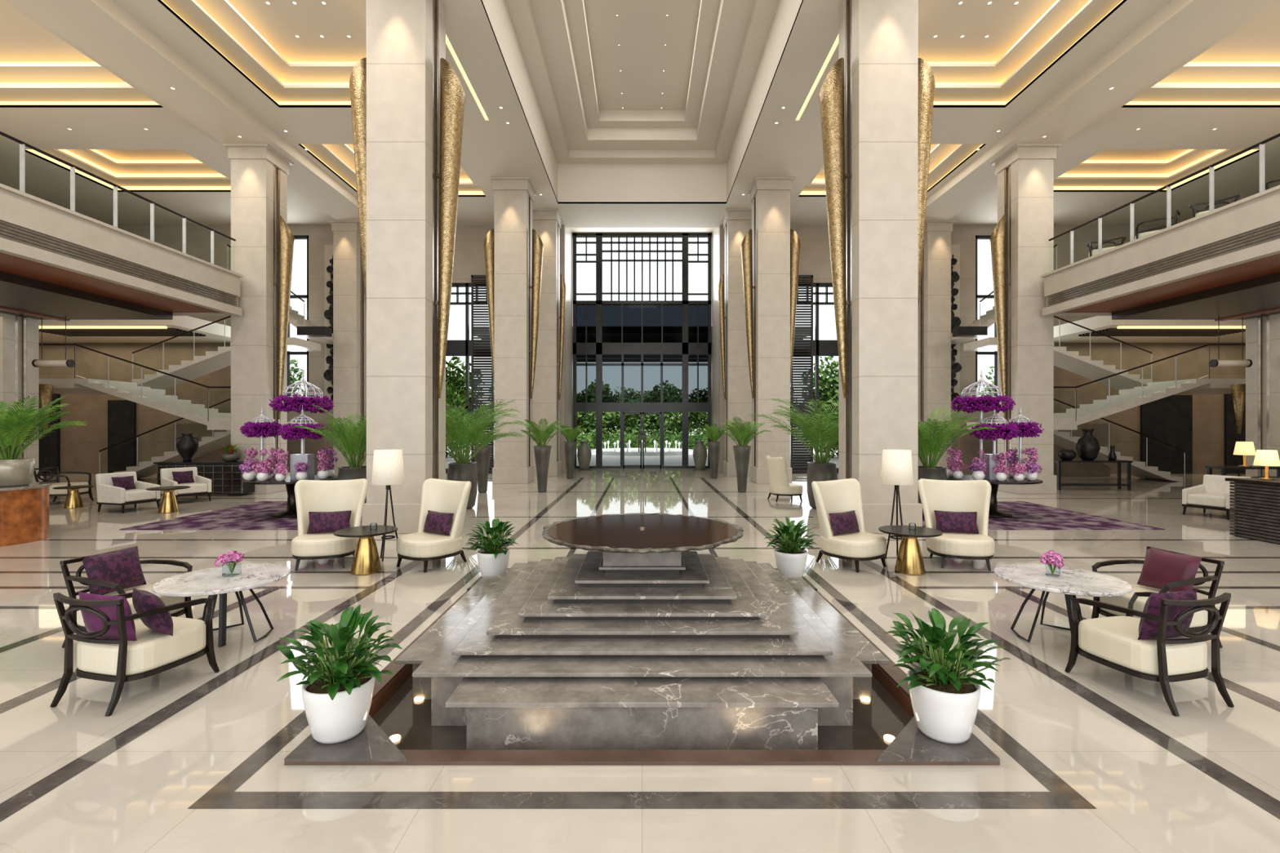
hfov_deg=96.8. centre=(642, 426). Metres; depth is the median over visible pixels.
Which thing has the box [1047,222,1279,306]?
vent grille
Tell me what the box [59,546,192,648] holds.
armchair
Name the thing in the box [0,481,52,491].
countertop
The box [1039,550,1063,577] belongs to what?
flower vase
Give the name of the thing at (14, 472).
planter
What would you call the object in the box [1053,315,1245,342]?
ceiling
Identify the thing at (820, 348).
window
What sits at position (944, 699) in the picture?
potted plant
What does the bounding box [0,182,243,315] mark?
balcony
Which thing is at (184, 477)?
cushion
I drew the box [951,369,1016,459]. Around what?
stand
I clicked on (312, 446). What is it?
wall
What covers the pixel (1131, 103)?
light
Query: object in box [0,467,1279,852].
floor
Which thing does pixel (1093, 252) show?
seat cushion
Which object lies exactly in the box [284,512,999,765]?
fountain
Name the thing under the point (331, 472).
flower vase
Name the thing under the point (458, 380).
tree
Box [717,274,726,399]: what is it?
sconce
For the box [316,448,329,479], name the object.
flower vase
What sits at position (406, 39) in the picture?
column
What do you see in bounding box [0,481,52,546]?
counter
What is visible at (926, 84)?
sconce
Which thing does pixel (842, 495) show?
chair
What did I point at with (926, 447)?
potted palm
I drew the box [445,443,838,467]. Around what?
ground
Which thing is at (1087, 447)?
vase
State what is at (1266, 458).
table lamp
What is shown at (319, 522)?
cushion
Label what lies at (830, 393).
tree
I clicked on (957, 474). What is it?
flower vase
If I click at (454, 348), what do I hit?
window
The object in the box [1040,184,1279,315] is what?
balcony
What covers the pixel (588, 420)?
tree
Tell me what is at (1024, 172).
column
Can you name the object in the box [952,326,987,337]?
beam
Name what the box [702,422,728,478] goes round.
potted palm
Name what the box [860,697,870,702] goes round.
pool light
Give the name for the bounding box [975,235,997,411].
window
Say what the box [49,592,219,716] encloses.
armchair
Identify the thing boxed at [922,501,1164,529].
rug
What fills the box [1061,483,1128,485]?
shelf
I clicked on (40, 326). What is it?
linear light
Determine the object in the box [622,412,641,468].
door
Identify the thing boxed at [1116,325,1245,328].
linear light
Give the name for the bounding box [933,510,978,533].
cushion
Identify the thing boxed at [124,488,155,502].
seat cushion
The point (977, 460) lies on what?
flower vase
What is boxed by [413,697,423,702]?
pool light
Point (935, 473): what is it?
planter
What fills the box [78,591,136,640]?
cushion
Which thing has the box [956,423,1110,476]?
wall
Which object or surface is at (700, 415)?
tree
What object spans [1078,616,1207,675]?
seat cushion
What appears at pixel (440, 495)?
chair
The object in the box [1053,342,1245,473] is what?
wall
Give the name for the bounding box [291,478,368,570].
chair
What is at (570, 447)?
planter
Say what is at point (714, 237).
wall
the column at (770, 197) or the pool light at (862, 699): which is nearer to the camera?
the pool light at (862, 699)
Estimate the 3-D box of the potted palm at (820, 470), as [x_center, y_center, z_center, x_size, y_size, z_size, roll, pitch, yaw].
[3.853,0.577,12.611,3.232,2.446,2.552,0,0,-19]
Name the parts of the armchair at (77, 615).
leg, rail, armrest, rail, seat frame, armrest, leg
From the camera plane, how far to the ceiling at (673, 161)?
14.35 m
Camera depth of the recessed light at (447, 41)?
12.70 m
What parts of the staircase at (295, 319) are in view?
handrail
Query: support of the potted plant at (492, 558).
on the fountain at (642, 647)
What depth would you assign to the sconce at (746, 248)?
18.29 m
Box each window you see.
[287,235,308,411]
[445,283,491,472]
[573,233,711,468]
[792,283,838,472]
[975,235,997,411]
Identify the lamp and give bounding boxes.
[31,315,75,367]
[39,383,53,479]
[371,449,404,561]
[880,449,913,559]
[1208,315,1252,367]
[1230,383,1245,476]
[1233,441,1255,466]
[1253,449,1279,479]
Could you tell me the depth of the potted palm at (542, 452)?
15.46 m
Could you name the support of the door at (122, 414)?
in the wall at (80, 446)
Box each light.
[0,62,159,105]
[26,149,231,190]
[39,325,167,328]
[161,0,356,105]
[300,143,484,195]
[389,734,400,742]
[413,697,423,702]
[445,34,488,119]
[795,35,838,119]
[800,143,983,195]
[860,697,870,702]
[884,734,894,742]
[927,0,1123,105]
[1053,149,1257,190]
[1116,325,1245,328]
[1124,62,1279,105]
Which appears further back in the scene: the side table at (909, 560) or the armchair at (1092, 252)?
the armchair at (1092, 252)
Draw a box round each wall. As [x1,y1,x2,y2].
[39,342,231,473]
[112,225,1166,473]
[173,423,327,475]
[565,227,573,471]
[711,227,718,441]
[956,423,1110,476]
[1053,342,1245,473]
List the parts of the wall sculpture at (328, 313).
stem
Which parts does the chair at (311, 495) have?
leg, frame, seat, backrest, leg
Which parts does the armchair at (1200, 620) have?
leg, armrest, seat frame, rail, armrest, rail, leg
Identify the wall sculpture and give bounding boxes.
[323,244,333,404]
[951,244,962,405]
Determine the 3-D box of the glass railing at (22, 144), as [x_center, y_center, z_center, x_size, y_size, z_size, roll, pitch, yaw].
[-10.715,-4.464,8.225,0.070,0.928,13.450,0,0,0]
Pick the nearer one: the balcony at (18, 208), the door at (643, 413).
the balcony at (18, 208)
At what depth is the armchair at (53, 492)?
13.34 m
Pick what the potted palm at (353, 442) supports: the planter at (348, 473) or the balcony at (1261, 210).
the planter at (348, 473)
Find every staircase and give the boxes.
[39,315,320,478]
[226,244,333,344]
[951,244,1057,344]
[963,315,1245,482]
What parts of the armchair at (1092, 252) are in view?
armrest, rail, armrest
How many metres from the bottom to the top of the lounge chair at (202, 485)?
0.802 m
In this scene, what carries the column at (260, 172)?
on the floor
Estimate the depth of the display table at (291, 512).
11.30 m
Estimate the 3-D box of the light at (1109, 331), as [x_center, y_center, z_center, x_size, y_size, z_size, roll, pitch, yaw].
[17.600,-3.170,19.160,4.800,0.060,1.320,0,0,0]
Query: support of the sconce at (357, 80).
attached to the column at (406, 39)
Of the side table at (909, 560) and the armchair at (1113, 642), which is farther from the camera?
the side table at (909, 560)
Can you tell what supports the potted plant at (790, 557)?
on the fountain at (642, 647)
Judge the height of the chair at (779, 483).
1.090 m
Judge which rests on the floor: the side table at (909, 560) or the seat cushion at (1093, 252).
the side table at (909, 560)
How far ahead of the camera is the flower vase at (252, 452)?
11.32 m
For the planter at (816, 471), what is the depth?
12.28 m
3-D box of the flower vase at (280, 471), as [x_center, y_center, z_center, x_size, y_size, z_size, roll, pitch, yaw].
[-6.890,0.872,10.872,0.226,0.357,0.247,0,0,-28]
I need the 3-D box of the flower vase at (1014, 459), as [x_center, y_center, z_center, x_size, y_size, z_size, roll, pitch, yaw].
[7.648,0.740,11.747,0.238,0.620,0.213,0,0,0]
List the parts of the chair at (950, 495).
leg, backrest, seat, frame, leg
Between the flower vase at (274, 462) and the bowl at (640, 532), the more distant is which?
the flower vase at (274, 462)
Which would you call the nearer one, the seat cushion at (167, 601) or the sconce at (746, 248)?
the seat cushion at (167, 601)
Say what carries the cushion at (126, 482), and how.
on the lounge chair at (107, 494)
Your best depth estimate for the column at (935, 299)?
20.80 m
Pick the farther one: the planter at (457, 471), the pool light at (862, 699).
the planter at (457, 471)
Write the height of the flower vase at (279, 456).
0.606 m
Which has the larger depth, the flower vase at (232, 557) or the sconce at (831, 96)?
the sconce at (831, 96)
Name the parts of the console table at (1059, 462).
leg, leg, leg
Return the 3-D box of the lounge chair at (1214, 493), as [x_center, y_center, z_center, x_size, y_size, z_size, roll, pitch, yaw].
[11.531,1.401,11.412,0.807,0.802,0.760,0,0,-20]
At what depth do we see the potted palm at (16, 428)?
8.81 m
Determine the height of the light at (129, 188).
0.850 m
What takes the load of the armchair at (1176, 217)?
on the floor
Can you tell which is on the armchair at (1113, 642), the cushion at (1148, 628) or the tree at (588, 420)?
the cushion at (1148, 628)
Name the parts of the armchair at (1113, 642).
leg, armrest, seat frame, leg, armrest, rail, rail, leg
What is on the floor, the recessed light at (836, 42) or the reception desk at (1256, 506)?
the reception desk at (1256, 506)
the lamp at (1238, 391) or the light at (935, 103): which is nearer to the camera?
the light at (935, 103)
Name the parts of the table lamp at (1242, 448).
lamp shade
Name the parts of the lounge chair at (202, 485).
armrest, backrest, frame, armrest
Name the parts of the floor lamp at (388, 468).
leg, leg, lamp shade, leg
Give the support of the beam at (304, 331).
attached to the staircase at (295, 319)
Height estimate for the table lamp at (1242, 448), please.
0.588 m
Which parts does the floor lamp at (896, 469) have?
leg, lamp shade, leg, leg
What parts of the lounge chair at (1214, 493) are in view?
leg, armrest, frame, backrest, leg, armrest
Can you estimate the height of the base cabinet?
0.820 m
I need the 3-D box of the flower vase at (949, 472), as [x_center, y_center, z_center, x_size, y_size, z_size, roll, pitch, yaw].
[6.466,0.751,11.822,0.263,0.598,0.282,0,0,25]
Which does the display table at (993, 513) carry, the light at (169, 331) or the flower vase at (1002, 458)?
the flower vase at (1002, 458)
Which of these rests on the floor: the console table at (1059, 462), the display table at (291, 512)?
the console table at (1059, 462)
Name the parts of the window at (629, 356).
tinted glass, dark glass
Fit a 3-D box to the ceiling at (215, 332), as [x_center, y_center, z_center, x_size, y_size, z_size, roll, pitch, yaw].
[-19.900,-3.400,19.950,10.200,0.400,4.100,0,0,0]
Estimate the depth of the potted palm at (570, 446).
19.56 m
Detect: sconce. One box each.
[275,213,294,419]
[349,57,366,313]
[435,57,465,398]
[484,228,493,378]
[528,228,543,399]
[557,274,566,399]
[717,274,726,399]
[740,228,755,398]
[790,228,800,382]
[818,57,848,398]
[918,57,935,306]
[989,213,1008,419]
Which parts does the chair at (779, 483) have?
backrest, seat, frame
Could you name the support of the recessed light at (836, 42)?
in the ceiling at (673, 161)
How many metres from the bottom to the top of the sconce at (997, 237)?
5.605 m
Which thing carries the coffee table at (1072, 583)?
on the floor
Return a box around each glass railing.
[0,131,235,263]
[1048,133,1279,264]
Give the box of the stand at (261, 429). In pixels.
[240,406,281,479]
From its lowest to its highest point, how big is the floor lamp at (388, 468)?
1.482 m
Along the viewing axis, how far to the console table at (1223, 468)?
13.33 m
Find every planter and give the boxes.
[0,457,35,487]
[337,466,366,503]
[447,462,477,509]
[472,445,492,493]
[533,445,551,492]
[562,441,577,478]
[706,441,721,478]
[733,445,751,492]
[806,462,837,509]
[918,466,947,518]
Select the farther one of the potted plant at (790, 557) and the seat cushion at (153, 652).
the potted plant at (790, 557)
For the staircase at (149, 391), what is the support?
on the floor
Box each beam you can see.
[297,326,332,337]
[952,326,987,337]
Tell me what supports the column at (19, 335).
on the floor
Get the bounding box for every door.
[39,393,136,474]
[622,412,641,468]
[642,412,661,468]
[1140,393,1245,474]
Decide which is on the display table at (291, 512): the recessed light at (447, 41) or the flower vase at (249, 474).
the flower vase at (249, 474)
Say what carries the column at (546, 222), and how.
on the floor
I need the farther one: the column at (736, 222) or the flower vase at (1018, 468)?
the column at (736, 222)
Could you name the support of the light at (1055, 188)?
attached to the ceiling at (673, 161)
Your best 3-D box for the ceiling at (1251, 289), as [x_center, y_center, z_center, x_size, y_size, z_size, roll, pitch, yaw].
[17.875,-2.955,5.450,14.250,0.390,18.900,0,0,0]
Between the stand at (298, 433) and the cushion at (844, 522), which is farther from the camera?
the stand at (298, 433)
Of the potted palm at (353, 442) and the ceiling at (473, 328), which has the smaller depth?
the potted palm at (353, 442)
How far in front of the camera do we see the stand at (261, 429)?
11.36 m
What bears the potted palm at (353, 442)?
on the rug at (257, 515)
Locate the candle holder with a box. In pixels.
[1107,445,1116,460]
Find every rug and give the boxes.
[119,501,361,529]
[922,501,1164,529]
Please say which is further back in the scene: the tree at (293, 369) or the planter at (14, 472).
the tree at (293, 369)
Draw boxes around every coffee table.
[151,564,290,647]
[993,564,1133,642]
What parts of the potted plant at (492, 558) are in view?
pot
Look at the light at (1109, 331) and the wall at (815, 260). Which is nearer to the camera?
the light at (1109, 331)
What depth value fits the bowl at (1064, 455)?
16.14 m
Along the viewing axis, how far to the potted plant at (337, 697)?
3.18 m
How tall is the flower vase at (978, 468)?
0.391 m
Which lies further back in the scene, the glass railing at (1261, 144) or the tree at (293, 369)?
the tree at (293, 369)
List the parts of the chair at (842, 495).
leg, backrest, seat, frame, leg, leg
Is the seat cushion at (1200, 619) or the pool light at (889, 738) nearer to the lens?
the pool light at (889, 738)
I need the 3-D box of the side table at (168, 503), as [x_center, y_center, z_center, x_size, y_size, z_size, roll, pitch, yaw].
[-9.950,1.542,11.950,0.720,0.516,0.720,0,0,0]
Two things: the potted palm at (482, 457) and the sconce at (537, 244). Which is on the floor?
the potted palm at (482, 457)
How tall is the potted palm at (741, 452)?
2.068 m
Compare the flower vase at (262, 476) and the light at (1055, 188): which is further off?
the light at (1055, 188)
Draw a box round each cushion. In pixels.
[49,482,88,494]
[76,584,185,626]
[76,616,206,675]
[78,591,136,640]
[80,546,146,595]
[111,475,136,489]
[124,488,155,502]
[132,588,173,635]
[172,471,194,483]
[177,482,207,494]
[306,510,351,533]
[422,510,453,535]
[828,510,859,535]
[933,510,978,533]
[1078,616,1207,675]
[1088,245,1118,257]
[1099,584,1208,628]
[1134,229,1160,239]
[1137,546,1202,592]
[1137,589,1197,639]
[1186,493,1225,507]
[1191,208,1214,217]
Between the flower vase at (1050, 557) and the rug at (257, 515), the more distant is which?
the rug at (257, 515)
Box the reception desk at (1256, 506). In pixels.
[1225,477,1279,544]
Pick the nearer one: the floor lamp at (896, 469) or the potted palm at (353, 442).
the floor lamp at (896, 469)
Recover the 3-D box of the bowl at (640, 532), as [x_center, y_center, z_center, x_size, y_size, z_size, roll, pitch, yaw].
[0.005,0.932,4.952,1.758,0.115,1.741,0,0,0]
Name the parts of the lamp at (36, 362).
rod, lamp shade, rod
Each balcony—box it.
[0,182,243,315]
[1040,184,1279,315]
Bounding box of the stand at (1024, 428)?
[1005,407,1044,479]
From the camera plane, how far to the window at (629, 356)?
24.45 m
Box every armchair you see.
[33,466,93,502]
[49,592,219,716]
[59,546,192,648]
[1064,591,1234,716]
[1086,236,1126,257]
[1091,546,1224,648]
[1134,209,1180,239]
[1188,193,1242,217]
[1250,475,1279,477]
[1265,179,1279,190]
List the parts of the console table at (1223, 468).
leg, leg, leg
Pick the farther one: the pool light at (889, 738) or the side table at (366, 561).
the side table at (366, 561)
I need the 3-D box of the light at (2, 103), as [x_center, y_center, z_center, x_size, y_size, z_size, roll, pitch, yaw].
[-14.350,-8.290,9.450,5.776,0.850,9.376,0,0,0]
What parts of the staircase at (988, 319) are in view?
handrail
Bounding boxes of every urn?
[175,433,199,462]
[577,440,591,470]
[693,440,706,470]
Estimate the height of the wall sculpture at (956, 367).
6.200 m
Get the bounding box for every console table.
[1053,459,1133,489]
[1204,466,1279,476]
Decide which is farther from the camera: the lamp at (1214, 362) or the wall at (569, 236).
the wall at (569, 236)
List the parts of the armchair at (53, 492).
leg, rail, rail, armrest, leg, seat frame, armrest, leg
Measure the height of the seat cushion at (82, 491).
0.235 m
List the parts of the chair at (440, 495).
leg, leg, seat, frame, backrest, leg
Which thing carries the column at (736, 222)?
on the floor
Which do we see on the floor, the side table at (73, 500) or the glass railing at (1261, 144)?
the side table at (73, 500)
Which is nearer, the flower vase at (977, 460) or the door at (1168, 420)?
the flower vase at (977, 460)
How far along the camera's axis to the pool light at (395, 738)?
3.44 m
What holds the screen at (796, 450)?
on the floor
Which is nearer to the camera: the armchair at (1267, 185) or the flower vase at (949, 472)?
the armchair at (1267, 185)
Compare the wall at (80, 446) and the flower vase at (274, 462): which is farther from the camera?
the wall at (80, 446)
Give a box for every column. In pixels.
[0,312,42,481]
[222,143,293,493]
[328,220,366,475]
[361,0,445,533]
[488,177,537,484]
[532,208,563,476]
[720,208,751,476]
[747,177,795,484]
[838,0,922,533]
[918,220,955,475]
[990,143,1061,493]
[1241,313,1279,477]
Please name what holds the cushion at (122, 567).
on the armchair at (77, 615)
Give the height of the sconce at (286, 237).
5.607 m
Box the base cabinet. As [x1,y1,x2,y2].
[153,461,257,493]
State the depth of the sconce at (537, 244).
18.29 m
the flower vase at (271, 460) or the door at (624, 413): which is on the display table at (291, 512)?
the flower vase at (271, 460)
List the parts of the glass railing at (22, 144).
post, post, post, post, post, post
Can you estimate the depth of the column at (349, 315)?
20.80 m
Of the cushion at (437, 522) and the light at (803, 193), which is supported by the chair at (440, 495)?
the cushion at (437, 522)
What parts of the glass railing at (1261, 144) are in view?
post, post, post, post, post, post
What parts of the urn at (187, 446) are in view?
handle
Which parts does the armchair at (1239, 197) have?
armrest, rail, armrest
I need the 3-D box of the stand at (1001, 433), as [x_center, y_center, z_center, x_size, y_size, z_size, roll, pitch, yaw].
[7.004,0.310,11.315,0.850,1.481,0.832,0,0,8]
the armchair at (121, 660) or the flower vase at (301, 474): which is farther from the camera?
the flower vase at (301, 474)
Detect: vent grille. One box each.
[0,221,237,306]
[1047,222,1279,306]
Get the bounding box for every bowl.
[220,453,240,462]
[542,512,743,553]
[1057,449,1076,460]
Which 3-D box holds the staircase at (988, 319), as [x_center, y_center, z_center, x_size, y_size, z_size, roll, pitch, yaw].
[13.450,-4.785,21.000,4.300,3.269,2.000,0,0,0]
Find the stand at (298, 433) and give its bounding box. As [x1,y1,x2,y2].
[277,404,326,479]
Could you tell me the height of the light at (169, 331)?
0.060 m
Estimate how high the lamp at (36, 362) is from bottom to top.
1.300 m
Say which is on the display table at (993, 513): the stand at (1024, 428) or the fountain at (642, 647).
the stand at (1024, 428)
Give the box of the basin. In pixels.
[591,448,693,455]
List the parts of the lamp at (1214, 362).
rod, lamp shade, rod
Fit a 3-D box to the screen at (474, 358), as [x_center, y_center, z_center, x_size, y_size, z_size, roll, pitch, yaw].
[-6.120,-2.000,21.795,0.840,7.600,0.090,0,0,0]
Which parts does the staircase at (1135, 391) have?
post, handrail, post, post, handrail, post, post, handrail, post, post, handrail, post, post, post, post, handrail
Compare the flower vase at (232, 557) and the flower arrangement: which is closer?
the flower vase at (232, 557)
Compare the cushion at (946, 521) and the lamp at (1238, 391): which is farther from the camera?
the lamp at (1238, 391)
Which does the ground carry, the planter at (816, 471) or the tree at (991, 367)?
the tree at (991, 367)
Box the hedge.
[577,427,707,448]
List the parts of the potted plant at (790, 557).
pot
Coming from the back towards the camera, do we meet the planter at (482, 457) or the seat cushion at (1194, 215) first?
the planter at (482, 457)
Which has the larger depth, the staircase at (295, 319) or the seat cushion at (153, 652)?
the staircase at (295, 319)
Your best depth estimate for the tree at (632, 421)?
49.64 m
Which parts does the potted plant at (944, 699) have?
pot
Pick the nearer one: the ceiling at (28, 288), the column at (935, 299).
the ceiling at (28, 288)
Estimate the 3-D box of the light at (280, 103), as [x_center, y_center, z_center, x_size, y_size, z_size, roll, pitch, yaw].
[-6.910,-8.290,8.450,4.396,0.850,11.376,0,0,0]
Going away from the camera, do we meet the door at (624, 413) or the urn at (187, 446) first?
the urn at (187, 446)
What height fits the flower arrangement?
2.215 m
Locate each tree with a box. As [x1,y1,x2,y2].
[289,359,306,405]
[445,355,484,457]
[577,412,620,435]
[606,412,660,435]
[644,412,697,435]
[688,412,707,435]
[795,355,838,457]
[978,366,994,403]
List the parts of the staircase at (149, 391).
handrail, post, post, post, post, handrail, post, post, handrail, post, post, handrail, post, post, handrail, post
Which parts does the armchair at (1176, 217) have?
armrest, armrest, leg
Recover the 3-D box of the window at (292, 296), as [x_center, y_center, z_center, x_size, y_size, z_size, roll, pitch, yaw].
[-13.800,-4.000,22.125,1.800,6.800,0.150,0,0,0]
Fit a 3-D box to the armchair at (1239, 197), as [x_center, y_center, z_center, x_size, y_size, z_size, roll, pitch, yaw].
[11.736,-4.324,11.630,0.784,0.819,0.760,0,0,-40]
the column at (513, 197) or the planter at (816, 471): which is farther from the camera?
the column at (513, 197)
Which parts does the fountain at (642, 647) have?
corner plate, corner plate, corner plate, corner plate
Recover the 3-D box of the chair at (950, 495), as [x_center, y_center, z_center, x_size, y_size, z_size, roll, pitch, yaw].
[4.197,1.262,7.479,0.883,1.090,0.856,0,0,1]
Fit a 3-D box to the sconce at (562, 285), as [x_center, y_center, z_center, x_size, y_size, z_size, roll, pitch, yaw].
[-2.945,-3.300,20.950,0.321,4.604,0.232,0,0,0]
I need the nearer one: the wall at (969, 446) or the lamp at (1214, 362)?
the lamp at (1214, 362)
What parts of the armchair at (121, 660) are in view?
leg, rail, rail, armrest, leg, seat frame, armrest, leg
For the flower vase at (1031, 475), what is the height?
0.370 m
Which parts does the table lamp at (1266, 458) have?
lamp shade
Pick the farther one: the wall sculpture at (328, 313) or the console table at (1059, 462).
the wall sculpture at (328, 313)
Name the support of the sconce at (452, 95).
attached to the column at (406, 39)
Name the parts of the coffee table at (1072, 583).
rod leg, rod leg, leg, leg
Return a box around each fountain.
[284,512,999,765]
[591,440,693,455]
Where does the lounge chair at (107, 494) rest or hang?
on the floor
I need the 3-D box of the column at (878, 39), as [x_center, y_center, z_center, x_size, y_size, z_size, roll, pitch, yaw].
[4.160,-3.000,10.100,1.100,9.600,1.100,0,0,0]
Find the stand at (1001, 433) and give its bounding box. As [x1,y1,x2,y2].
[969,408,1019,479]
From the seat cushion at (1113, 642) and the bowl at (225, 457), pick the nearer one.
the seat cushion at (1113, 642)
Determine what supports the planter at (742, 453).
on the potted palm at (741, 452)
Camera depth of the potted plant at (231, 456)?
14.75 m
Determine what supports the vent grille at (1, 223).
attached to the balcony at (18, 208)
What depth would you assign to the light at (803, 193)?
19.54 m
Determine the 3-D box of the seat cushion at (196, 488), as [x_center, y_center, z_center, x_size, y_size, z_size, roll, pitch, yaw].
[-10.874,1.475,13.585,0.660,0.210,0.600,0,0,30]
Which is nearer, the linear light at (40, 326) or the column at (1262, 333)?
the column at (1262, 333)
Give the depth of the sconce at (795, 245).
18.27 m
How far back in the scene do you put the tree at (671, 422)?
50.28 m
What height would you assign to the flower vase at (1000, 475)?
0.370 m
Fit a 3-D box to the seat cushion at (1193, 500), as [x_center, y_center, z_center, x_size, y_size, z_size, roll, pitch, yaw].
[11.472,1.475,11.390,0.660,0.210,0.600,0,0,-20]
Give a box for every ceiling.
[0,0,1279,237]
[0,252,221,320]
[39,315,231,342]
[473,328,810,339]
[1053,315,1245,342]
[1062,253,1279,320]
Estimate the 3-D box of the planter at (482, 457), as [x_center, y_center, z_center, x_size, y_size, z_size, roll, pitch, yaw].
[-4.350,1.165,15.500,0.500,1.270,0.500,0,0,0]
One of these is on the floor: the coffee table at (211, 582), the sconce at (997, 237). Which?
the coffee table at (211, 582)
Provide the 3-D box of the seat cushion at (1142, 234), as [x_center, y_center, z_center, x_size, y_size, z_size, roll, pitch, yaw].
[11.600,-4.249,12.900,0.648,0.227,0.670,0,0,40]
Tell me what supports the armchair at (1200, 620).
on the floor
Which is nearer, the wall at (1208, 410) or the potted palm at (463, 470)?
the potted palm at (463, 470)
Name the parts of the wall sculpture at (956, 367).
stem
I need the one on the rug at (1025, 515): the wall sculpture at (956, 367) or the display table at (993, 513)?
the display table at (993, 513)
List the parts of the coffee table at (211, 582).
leg, leg, rod leg, rod leg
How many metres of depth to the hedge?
45.80 m
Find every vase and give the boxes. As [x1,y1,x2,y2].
[213,550,244,577]
[239,460,256,480]
[243,448,259,477]
[251,462,272,481]
[259,448,275,479]
[270,448,284,476]
[272,448,288,476]
[275,462,288,481]
[293,462,311,480]
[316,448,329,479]
[321,447,337,477]
[946,448,958,476]
[951,449,968,479]
[968,460,986,479]
[971,449,989,478]
[992,462,1008,481]
[993,449,1012,478]
[1006,447,1018,477]
[1009,463,1026,481]
[1022,447,1042,475]
[1025,462,1041,480]
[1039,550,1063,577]
[1075,428,1100,460]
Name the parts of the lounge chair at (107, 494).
armrest, backrest, leg, frame, armrest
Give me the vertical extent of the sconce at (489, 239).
5.456 m
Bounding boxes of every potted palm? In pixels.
[0,395,88,487]
[290,404,366,503]
[445,381,525,509]
[463,429,502,493]
[518,418,570,492]
[555,423,587,478]
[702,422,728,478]
[720,416,771,492]
[748,398,838,509]
[918,406,997,518]
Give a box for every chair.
[95,471,160,513]
[160,466,211,501]
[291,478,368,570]
[396,478,471,572]
[765,455,802,502]
[811,478,886,572]
[917,478,995,570]
[1182,474,1248,519]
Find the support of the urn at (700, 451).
on the floor
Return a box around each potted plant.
[215,443,240,462]
[275,604,402,743]
[465,518,518,577]
[764,516,820,577]
[883,608,1011,743]
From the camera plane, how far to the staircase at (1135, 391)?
18.50 m
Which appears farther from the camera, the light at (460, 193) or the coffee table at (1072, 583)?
the light at (460, 193)
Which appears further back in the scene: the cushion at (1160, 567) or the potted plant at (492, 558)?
the potted plant at (492, 558)
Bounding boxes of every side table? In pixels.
[52,485,93,508]
[146,485,190,513]
[333,524,397,575]
[878,524,942,575]
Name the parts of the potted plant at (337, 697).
pot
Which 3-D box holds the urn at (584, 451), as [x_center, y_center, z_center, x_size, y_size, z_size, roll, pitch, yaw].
[-2.400,1.200,23.600,0.600,1.200,0.600,0,0,0]
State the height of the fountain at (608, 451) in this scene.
0.820 m
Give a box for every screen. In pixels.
[471,275,493,473]
[790,275,813,473]
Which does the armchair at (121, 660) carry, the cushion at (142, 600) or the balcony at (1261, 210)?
the cushion at (142, 600)
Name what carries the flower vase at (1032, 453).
on the display table at (993, 513)
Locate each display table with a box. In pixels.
[241,475,337,517]
[946,475,1042,517]

